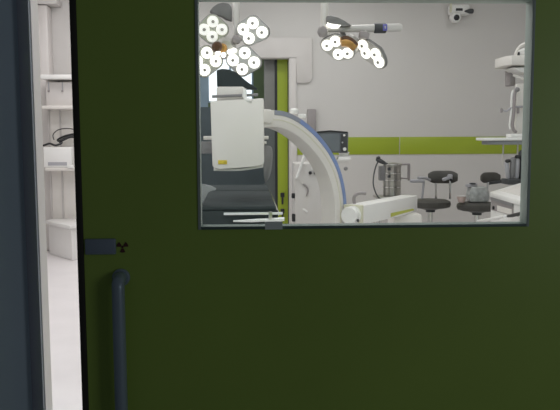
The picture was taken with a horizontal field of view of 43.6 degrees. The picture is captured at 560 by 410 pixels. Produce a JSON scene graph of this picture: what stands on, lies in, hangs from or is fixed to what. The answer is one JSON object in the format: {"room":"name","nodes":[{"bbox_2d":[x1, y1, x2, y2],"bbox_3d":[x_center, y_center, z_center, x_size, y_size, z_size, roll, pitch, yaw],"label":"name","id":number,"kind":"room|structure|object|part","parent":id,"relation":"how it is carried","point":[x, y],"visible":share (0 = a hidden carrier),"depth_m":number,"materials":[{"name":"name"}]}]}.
{"room":"hospital corridor","nodes":[
{"label":"hospital corridor","id":0,"kind":"room"},
{"bbox_2d":[0,0,32,409],"bbox_3d":[-1.915,-0.416,1.500,2.723,3.350,0.046,0,6,-3],"label":"wall","id":1,"kind":"structure","parent":0,"point":[15,361],"depth_m":1.59,"materials":[{"name":"paint"}]},
{"bbox_2d":[16,0,52,409],"bbox_3d":[-0.560,0.038,1.579,0.026,2.420,0.014,0,6,-3],"label":"trim","id":2,"kind":"structure","parent":1,"relation":"attached to","point":[23,6],"depth_m":1.57,"materials":[{"name":"grey metal"}]},
{"bbox_2d":[69,0,559,409],"bbox_3d":[0.542,0.033,1.529,1.954,2.408,0.090,0,6,-3],"label":"door","id":3,"kind":"structure","parent":1,"relation":"in","point":[177,312],"depth_m":1.53,"materials":[{"name":"green laminate"}]},
{"bbox_3d":[-0.384,0.089,1.496,0.066,0.034,0.008,0,6,-3],"label":"lock plate","id":4,"kind":"part","parent":3,"relation":"part of","materials":[{"name":"metal"}]},
{"bbox_3d":[-0.339,0.407,1.505,0.027,0.529,0.053,0,6,-3],"label":"bar handle","id":5,"kind":"part","parent":3,"relation":"part of","materials":[{"name":"metal"}]},
{"bbox_2d":[265,221,282,229],"bbox_3d":[-0.013,0.044,1.507,0.038,0.017,0.003,0,6,-3],"label":"tape strip","id":6,"kind":"object","parent":3,"relation":"attached to","point":[269,225],"visible":1,"depth_m":1.50,"materials":[{"name":"grey plastic"}]},
{"bbox_2d":[47,250,81,409],"bbox_3d":[0.554,0.923,5.421,8.000,0.100,7.454,0,6,-3],"label":"floor","id":7,"kind":"structure","parent":0,"point":[63,292],"depth_m":5.04,"materials":[{"name":"tile"}]},
{"bbox_2d":[40,75,76,260],"bbox_3d":[-2.454,-0.458,8.239,0.674,2.124,0.901,0,6,-3],"label":"tower","id":8,"kind":"object","parent":7,"relation":"on","point":[62,225],"visible":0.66,"depth_m":8.42,"materials":[{"name":"white plastic"}]},
{"bbox_3d":[-2.711,-0.678,8.448,0.158,1.688,0.016,0,6,-3],"label":"upright rail","id":9,"kind":"part","parent":8,"relation":"part of","materials":[{"name":"white metal"}]},
{"bbox_2d":[40,75,71,80],"bbox_3d":[-2.539,-1.500,8.257,0.489,0.054,0.290,0,6,-3],"label":"shelf","id":10,"kind":"object","parent":8,"relation":"attached to","point":[44,77],"depth_m":8.11,"materials":[{"name":"white ceramic"}]},
{"bbox_2d":[42,106,72,109],"bbox_3d":[-2.536,-1.151,8.291,0.486,0.042,0.290,0,6,-3],"label":"shelf","id":11,"kind":"object","parent":8,"relation":"attached to","point":[43,107],"depth_m":8.15,"materials":[{"name":"white ceramic"}]},
{"bbox_2d":[43,147,73,167],"bbox_3d":[-2.615,-0.571,8.321,0.328,0.240,0.236,0,6,-3],"label":"device box","id":12,"kind":"object","parent":8,"relation":"on","point":[53,156],"visible":0.78,"depth_m":8.21,"materials":[{"name":"white plastic"}]},
{"bbox_2d":[43,128,73,146],"bbox_3d":[-2.581,-0.798,8.256,0.442,0.220,0.139,0,6,-3],"label":"cable","id":13,"kind":"object","parent":12,"relation":"on","point":[61,139],"visible":0.86,"depth_m":8.24,"materials":[{"name":"black plastic"}]},
{"bbox_2d":[46,82,71,105],"bbox_3d":[-2.595,-1.310,8.281,0.306,0.278,0.174,0,6,-3],"label":"box","id":14,"kind":"object","parent":8,"relation":"on","point":[57,93],"visible":0.88,"depth_m":8.21,"materials":[{"name":"white cardboard"}]},
{"bbox_2d":[45,167,74,170],"bbox_3d":[-2.526,-0.434,8.362,0.472,0.041,0.290,0,6,-3],"label":"shelf","id":15,"kind":"object","parent":8,"relation":"attached to","point":[55,168],"depth_m":8.22,"materials":[{"name":"white ceramic"}]},
{"bbox_2d":[46,218,75,228],"bbox_3d":[-2.451,0.210,8.288,0.674,0.042,0.869,0,6,-3],"label":"countertop","id":16,"kind":"structure","parent":8,"relation":"on","point":[69,223],"depth_m":8.15,"materials":[{"name":"white ceramic"}]},
{"bbox_3d":[-2.592,-0.630,8.551,0.402,1.806,0.170,0,6,-3],"label":"panel","id":17,"kind":"part","parent":8,"relation":"part of","materials":[{"name":"white ceramic"}]},
{"bbox_2d":[202,184,283,224],"bbox_3d":[-0.314,0.318,5.506,0.596,1.094,1.984,0,6,-3],"label":"table","id":18,"kind":"object","parent":7,"relation":"on","point":[221,204],"visible":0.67,"depth_m":4.54,"materials":[{"name":"leather"}]},
{"bbox_3d":[-0.334,-0.072,5.484,0.530,0.040,1.950,0,6,-3],"label":"mattress","id":19,"kind":"part","parent":18,"relation":"part of","materials":[{"name":"leather"}]},
{"bbox_3d":[-0.273,0.104,4.535,0.520,0.134,0.038,0,6,-3],"label":"panel","id":20,"kind":"part","parent":18,"relation":"part of","materials":[{"name":"plastic"}]},
{"bbox_3d":[-0.172,0.055,4.501,0.380,0.016,0.014,0,6,-3],"label":"rail","id":21,"kind":"part","parent":18,"relation":"part of","materials":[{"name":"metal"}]},
{"bbox_3d":[-0.137,0.095,4.514,0.331,0.032,0.026,-1,6,-4],"label":"rail","id":22,"kind":"part","parent":18,"relation":"part of","materials":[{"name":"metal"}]},
{"bbox_2d":[201,69,421,222],"bbox_3d":[0.558,-0.079,5.785,0.710,1.917,2.756,5,8,43],"label":"c-arm","id":23,"kind":"object","parent":7,"relation":"on","point":[238,122],"visible":0.67,"depth_m":5.07,"materials":[{"name":"white plastic"}]},
{"bbox_3d":[-0.311,-0.757,4.855,0.318,0.032,0.070,0,6,-3],"label":"grab rail","id":24,"kind":"part","parent":23,"relation":"part of","materials":[{"name":"grey plastic"}]},
{"bbox_3d":[0.059,-0.646,5.129,0.260,0.091,0.004,-5,7,-41],"label":"guide rail","id":25,"kind":"part","parent":23,"relation":"part of","materials":[{"name":"plastic"}]},
{"bbox_3d":[0.137,-0.696,5.305,0.152,0.071,0.070,-5,7,-41],"label":"arm knob","id":26,"kind":"part","parent":23,"relation":"part of","materials":[{"name":"white plastic"}]},
{"bbox_3d":[0.134,0.060,5.380,0.919,1.548,0.170,-5,7,-41],"label":"curved arm","id":27,"kind":"part","parent":23,"relation":"part of","materials":[{"name":"white plastic"}]},
{"bbox_3d":[0.169,0.069,5.295,0.850,1.417,0.003,-5,7,-41],"label":"groove trim","id":28,"kind":"part","parent":23,"relation":"part of","materials":[{"name":"beige plastic"}]},
{"bbox_3d":[0.201,0.096,5.326,0.894,1.486,0.004,-5,7,-41],"label":"guide rail","id":29,"kind":"part","parent":23,"relation":"part of","materials":[{"name":"white plastic"}]},
{"bbox_3d":[0.642,-0.058,5.678,0.114,0.104,0.027,0,6,-3],"label":"brake handle","id":30,"kind":"part","parent":23,"relation":"part of","materials":[{"name":"white plastic"}]},
{"bbox_2d":[291,155,348,223],"bbox_3d":[0.399,0.081,7.251,0.580,1.221,0.517,0,6,-3],"label":"equipment cart","id":31,"kind":"object","parent":7,"relation":"on","point":[306,197],"visible":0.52,"depth_m":7.05,"materials":[{"name":"white plastic"}]},
{"bbox_3d":[0.204,-0.384,6.992,0.109,0.244,0.110,0,6,-3],"label":"slanted handle","id":32,"kind":"part","parent":31,"relation":"part of","materials":[{"name":"white ceramic"}]},
{"bbox_2d":[317,130,350,159],"bbox_3d":[0.543,-0.614,7.144,0.361,0.297,0.142,0,6,-3],"label":"monitor","id":33,"kind":"object","parent":31,"relation":"on","point":[337,141],"visible":0.87,"depth_m":7.08,"materials":[{"name":"plastic"}]},
{"bbox_3d":[0.648,-0.628,7.089,0.061,0.182,0.003,0,6,-3],"label":"control panel","id":34,"kind":"part","parent":33,"relation":"part of","materials":[{"name":"grey plastic"}]},
{"bbox_2d":[373,194,403,222],"bbox_3d":[1.295,0.247,8.133,0.380,0.711,0.340,0,6,-3],"label":"stand","id":35,"kind":"object","parent":7,"relation":"on","point":[375,196],"visible":0.22,"depth_m":8.01,"materials":[{"name":"metal"}]},
{"bbox_2d":[378,162,409,195],"bbox_3d":[1.302,-0.298,8.085,0.352,0.382,0.220,-4,7,-32],"label":"anesthesia machine","id":36,"kind":"object","parent":35,"relation":"on","point":[390,173],"visible":0.97,"depth_m":8.00,"materials":[{"name":"grey metal"}]},
{"bbox_2d":[372,156,387,198],"bbox_3d":[1.133,-0.304,7.940,0.145,0.494,0.240,2,6,22],"label":"handpiece","id":37,"kind":"object","parent":36,"relation":"attached to","point":[378,159],"visible":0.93,"depth_m":7.96,"materials":[{"name":"grey plastic"}]},
{"bbox_2d":[410,171,457,221],"bbox_3d":[1.637,0.147,7.561,0.623,1.018,0.593,0,6,-3],"label":"stool","id":38,"kind":"object","parent":7,"relation":"on","point":[430,205],"visible":0.48,"depth_m":7.54,"materials":[{"name":"black leather"}]},
{"bbox_3d":[1.535,-0.182,7.568,0.289,0.255,0.107,-3,6,-27],"label":"armrest","id":39,"kind":"part","parent":38,"relation":"part of","materials":[{"name":"grey plastic"}]},
{"bbox_3d":[1.617,0.049,7.526,0.220,0.050,0.220,0,6,-3],"label":"seat plate","id":40,"kind":"part","parent":38,"relation":"part of","materials":[{"name":"grey plastic"}]},
{"bbox_3d":[1.617,-0.017,7.519,0.430,0.094,0.430,0,6,-3],"label":"seat","id":41,"kind":"part","parent":38,"relation":"part of","materials":[{"name":"black leather"}]},
{"bbox_3d":[1.705,-0.153,7.651,0.027,0.176,0.023,0,6,-3],"label":"post","id":42,"kind":"part","parent":38,"relation":"part of","materials":[{"name":"metal"}]},
{"bbox_3d":[1.786,-0.306,7.682,0.319,0.140,0.075,1,6,11],"label":"backrest","id":43,"kind":"part","parent":38,"relation":"part of","materials":[{"name":"black leather"}]},
{"bbox_3d":[1.859,-0.169,7.657,0.028,0.209,0.023,0,6,-3],"label":"post","id":44,"kind":"part","parent":38,"relation":"part of","materials":[{"name":"metal"}]},
{"bbox_2d":[456,172,500,221],"bbox_3d":[2.172,0.157,7.537,0.708,0.998,0.593,0,6,-3],"label":"stool","id":45,"kind":"object","parent":7,"relation":"on","point":[476,208],"visible":0.38,"depth_m":7.44,"materials":[{"name":"black leather"}]},
{"bbox_2d":[457,195,465,202],"bbox_3d":[1.927,-0.064,7.429,0.096,0.073,0.096,0,6,-3],"label":"bowl","id":46,"kind":"object","parent":45,"relation":"on","point":[461,198],"visible":1,"depth_m":7.40,"materials":[{"name":"pink plastic"}]},
{"bbox_3d":[2.066,-0.126,7.542,0.124,0.227,0.233,2,6,19],"label":"armrest","id":47,"kind":"part","parent":45,"relation":"part of","materials":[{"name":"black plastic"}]},
{"bbox_3d":[2.110,0.013,7.496,0.430,0.094,0.430,0,6,-3],"label":"seat","id":48,"kind":"part","parent":45,"relation":"part of","materials":[{"name":"black leather"}]},
{"bbox_2d":[466,186,488,201],"bbox_3d":[2.113,-0.117,7.472,0.222,0.161,0.181,0,6,-3],"label":"plastic bag","id":49,"kind":"object","parent":45,"relation":"on","point":[479,193],"visible":0.96,"depth_m":7.40,"materials":[{"name":"plastic"}]},
{"bbox_3d":[2.110,0.080,7.502,0.220,0.050,0.220,0,6,-3],"label":"seat plate","id":50,"kind":"part","parent":45,"relation":"part of","materials":[{"name":"grey plastic"}]},
{"bbox_3d":[2.306,-0.301,7.703,0.238,0.119,0.067,-2,6,-17],"label":"backrest","id":51,"kind":"part","parent":45,"relation":"part of","materials":[{"name":"black leather"}]},
{"bbox_2d":[477,183,520,221],"bbox_3d":[2.076,0.296,5.751,0.646,1.071,1.151,0,6,-3],"label":"cart","id":52,"kind":"object","parent":7,"relation":"on","point":[505,202],"visible":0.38,"depth_m":5.75,"materials":[{"name":"white plastic"}]},
{"bbox_3d":[1.817,0.119,5.906,0.103,0.160,0.780,0,6,0],"label":"pale rail","id":53,"kind":"part","parent":52,"relation":"part of","materials":[{"name":"white ceramic"}]},
{"bbox_3d":[2.090,-0.149,5.635,0.410,0.129,0.737,0,6,0],"label":"panel","id":54,"kind":"part","parent":52,"relation":"part of","materials":[{"name":"white plastic"}]},
{"bbox_2d":[501,150,521,184],"bbox_3d":[2.211,0.122,6.530,0.340,1.266,0.350,0,6,-3],"label":"rack","id":55,"kind":"object","parent":52,"relation":"on","point":[513,176],"visible":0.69,"depth_m":6.44,"materials":[{"name":"grey plastic"}]},
{"bbox_2d":[501,178,520,184],"bbox_3d":[2.181,-0.219,6.480,0.208,0.050,0.180,0,6,-3],"label":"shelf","id":56,"kind":"object","parent":55,"relation":"attached to","point":[509,181],"depth_m":6.39,"materials":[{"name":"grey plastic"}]},
{"bbox_2d":[518,150,521,178],"bbox_3d":[2.249,-0.377,6.478,0.091,0.264,0.090,0,6,-3],"label":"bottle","id":57,"kind":"object","parent":55,"relation":"on","point":[520,152],"depth_m":6.45,"materials":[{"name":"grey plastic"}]},
{"bbox_2d":[200,60,264,184],"bbox_3d":[-1.182,-1.460,12.123,5.600,3.350,0.100,0,6,-3],"label":"wall","id":58,"kind":"structure","parent":0,"point":[209,176],"depth_m":12.14,"materials":[{"name":"paint"}]},
{"bbox_2d":[207,59,253,102],"bbox_3d":[-0.857,-2.232,12.038,0.796,0.944,0.070,0,6,-3],"label":"window","id":59,"kind":"structure","parent":58,"relation":"in","point":[212,79],"depth_m":12.06,"materials":[{"name":"white"}]},
{"bbox_2d":[50,0,525,222],"bbox_3d":[0.397,-1.152,8.919,7.550,3.350,0.120,0,6,-3],"label":"wall","id":60,"kind":"structure","parent":0,"point":[440,78],"depth_m":8.88,"materials":[{"name":"white paint"}]},
{"bbox_2d":[38,5,52,249],"bbox_3d":[-2.904,-0.926,8.622,0.231,2.983,0.199,0,6,-3],"label":"trim","id":61,"kind":"structure","parent":60,"relation":"attached to","point":[44,12],"depth_m":8.48,"materials":[{"name":"white paint"}]},
{"bbox_2d":[38,0,60,6],"bbox_3d":[-3.023,-2.440,8.458,0.697,0.055,0.219,0,6,-3],"label":"trim","id":62,"kind":"structure","parent":60,"relation":"attached to","point":[50,3],"depth_m":8.37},
{"bbox_2d":[199,37,311,82],"bbox_3d":[-0.840,-1.802,8.720,2.488,0.556,0.030,0,6,-3],"label":"trim","id":63,"kind":"structure","parent":60,"relation":"attached to","point":[300,48],"depth_m":8.74,"materials":[{"name":"white paint"}]},
{"bbox_2d":[223,57,296,223],"bbox_3d":[-0.937,-0.659,8.893,2.292,2.383,0.142,0,6,-3],"label":"trim","id":64,"kind":"structure","parent":60,"relation":"attached to","point":[292,71],"depth_m":8.82,"materials":[{"name":"white paint"}]},
{"bbox_2d":[264,60,288,223],"bbox_3d":[0.451,-0.743,9.083,1.304,2.463,0.096,0,6,-3],"label":"door","id":65,"kind":"structure","parent":60,"relation":"in","point":[275,71],"depth_m":9.04,"materials":[{"name":"green plastic"}]},
{"bbox_2d":[307,109,315,130],"bbox_3d":[0.399,-1.009,8.837,0.105,0.400,0.069,0,6,-3],"label":"wall box","id":66,"kind":"object","parent":60,"relation":"attached to","point":[311,113],"visible":0.51,"depth_m":8.80,"materials":[{"name":"grey plastic"}]},
{"bbox_2d":[297,137,521,154],"bbox_3d":[2.193,-0.764,8.978,3.952,0.220,0.009,0,6,-3],"label":"trim","id":67,"kind":"structure","parent":60,"relation":"attached to","point":[356,145],"depth_m":8.96,"materials":[{"name":"green paint"}]},
{"bbox_2d":[448,3,473,22],"bbox_3d":[2.255,-2.388,8.739,0.295,0.238,0.175,0,6,-3],"label":"security camera","id":68,"kind":"object","parent":60,"relation":"attached to","point":[455,11],"visible":1,"depth_m":8.70,"materials":[{"name":"white plastic"}]},
{"bbox_2d":[476,137,521,165],"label":"shelf","id":69,"kind":"object","parent":60,"relation":"hanging from","point":[502,141],"depth_m":6.52,"materials":[{"name":"white metal"}]},
{"bbox_2d":[476,137,521,144],"bbox_3d":[2.271,-0.611,6.678,0.744,0.066,0.420,0,6,-3],"label":"tray","id":70,"kind":"object","parent":69,"relation":"on","point":[501,140],"depth_m":6.51,"materials":[{"name":"grey plastic"}]},
{"bbox_3d":[2.133,-0.477,6.694,0.015,0.209,0.015,2,6,20],"label":"hanging post","id":71,"kind":"part","parent":69,"relation":"part of","materials":[{"name":"grey metal"}]},
{"bbox_2d":[495,55,524,86],"label":"pendant","id":72,"kind":"object","parent":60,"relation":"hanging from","point":[512,66],"depth_m":6.51,"materials":[{"name":"white plastic"}]},
{"bbox_2d":[495,55,524,68],"bbox_3d":[2.352,-1.346,6.610,0.576,0.084,0.420,0,6,-3],"label":"shelf","id":73,"kind":"object","parent":72,"relation":"attached to","point":[513,61],"depth_m":6.46,"materials":[{"name":"white plastic"}]},
{"bbox_2d":[500,84,523,137],"bbox_3d":[2.222,-0.883,6.547,0.349,0.502,0.142,0,6,-3],"label":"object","id":74,"kind":"object","parent":72,"relation":"on","point":[516,101],"visible":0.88,"depth_m":6.54,"materials":[{"name":"white plastic"}]},
{"bbox_3d":[2.298,-0.902,6.585,0.174,0.472,0.050,0,6,-3],"label":"panel","id":75,"kind":"part","parent":74,"relation":"part of","materials":[{"name":"white plastic"}]},
{"bbox_3d":[2.322,-1.171,6.542,0.306,0.109,0.112,-3,6,-23],"label":"branch arm","id":76,"kind":"part","parent":72,"relation":"part of","materials":[{"name":"white ceramic"}]},
{"bbox_2d":[514,42,524,54],"bbox_3d":[2.302,-1.454,6.585,0.258,0.136,0.183,0,6,-3],"label":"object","id":77,"kind":"object","parent":72,"relation":"on","point":[517,51],"visible":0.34,"depth_m":6.50,"materials":[{"name":"white plastic"}]},
{"bbox_3d":[0.447,-2.703,7.050,8.000,0.100,11.300,0,6,-3],"label":"ceiling","id":78,"kind":"structure","parent":0,"visible":0},
{"bbox_2d":[199,2,269,77],"bbox_3d":[-0.374,-1.698,5.134,0.595,1.519,0.307,0,6,-3],"label":"lamp","id":79,"kind":"object","parent":78,"relation":"hanging from","point":[243,60],"visible":0.96,"depth_m":5.10,"materials":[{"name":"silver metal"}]},
{"bbox_3d":[-0.538,-1.050,5.120,0.240,0.226,0.026,-1,6,-12],"label":"plate","id":80,"kind":"part","parent":79,"relation":"part of","materials":[{"name":"silver metal"}]},
{"bbox_3d":[-0.490,-1.284,5.109,0.230,0.207,0.050,0,6,-3],"label":"plate","id":81,"kind":"part","parent":79,"relation":"part of","materials":[{"name":"silver metal"}]},
{"bbox_3d":[-0.319,-1.214,5.136,0.070,0.072,0.090,0,6,-3],"label":"joint knob","id":82,"kind":"part","parent":79,"relation":"part of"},
{"bbox_3d":[-0.264,-1.046,5.092,0.257,0.217,0.032,1,6,9],"label":"plate","id":83,"kind":"part","parent":79,"relation":"part of","materials":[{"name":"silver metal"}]},
{"bbox_3d":[-0.199,-1.268,5.091,0.240,0.206,0.052,1,6,15],"label":"plate","id":84,"kind":"part","parent":79,"relation":"part of","materials":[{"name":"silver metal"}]},
{"bbox_2d":[317,3,402,68],"bbox_3d":[0.559,-1.752,5.260,0.730,1.444,0.310,1,6,8],"label":"lamp","id":85,"kind":"object","parent":78,"relation":"hanging from","point":[341,46],"visible":1,"depth_m":5.29,"materials":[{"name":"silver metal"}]},
{"bbox_3d":[0.320,-1.305,5.275,0.077,0.085,0.094,0,6,-3],"label":"joint knob","id":86,"kind":"part","parent":85,"relation":"part of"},
{"bbox_3d":[0.434,-1.187,5.282,0.250,0.185,0.102,0,6,-3],"label":"plate","id":87,"kind":"part","parent":85,"relation":"part of","materials":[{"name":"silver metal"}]},
{"bbox_3d":[0.632,-1.306,5.384,0.608,0.174,0.142,0,6,-3],"label":"spring arm","id":88,"kind":"part","parent":85,"relation":"part of"},
{"bbox_3d":[0.692,-1.151,5.319,0.233,0.232,0.072,3,7,31],"label":"plate","id":89,"kind":"part","parent":85,"relation":"part of","materials":[{"name":"silver metal"}]}
]}

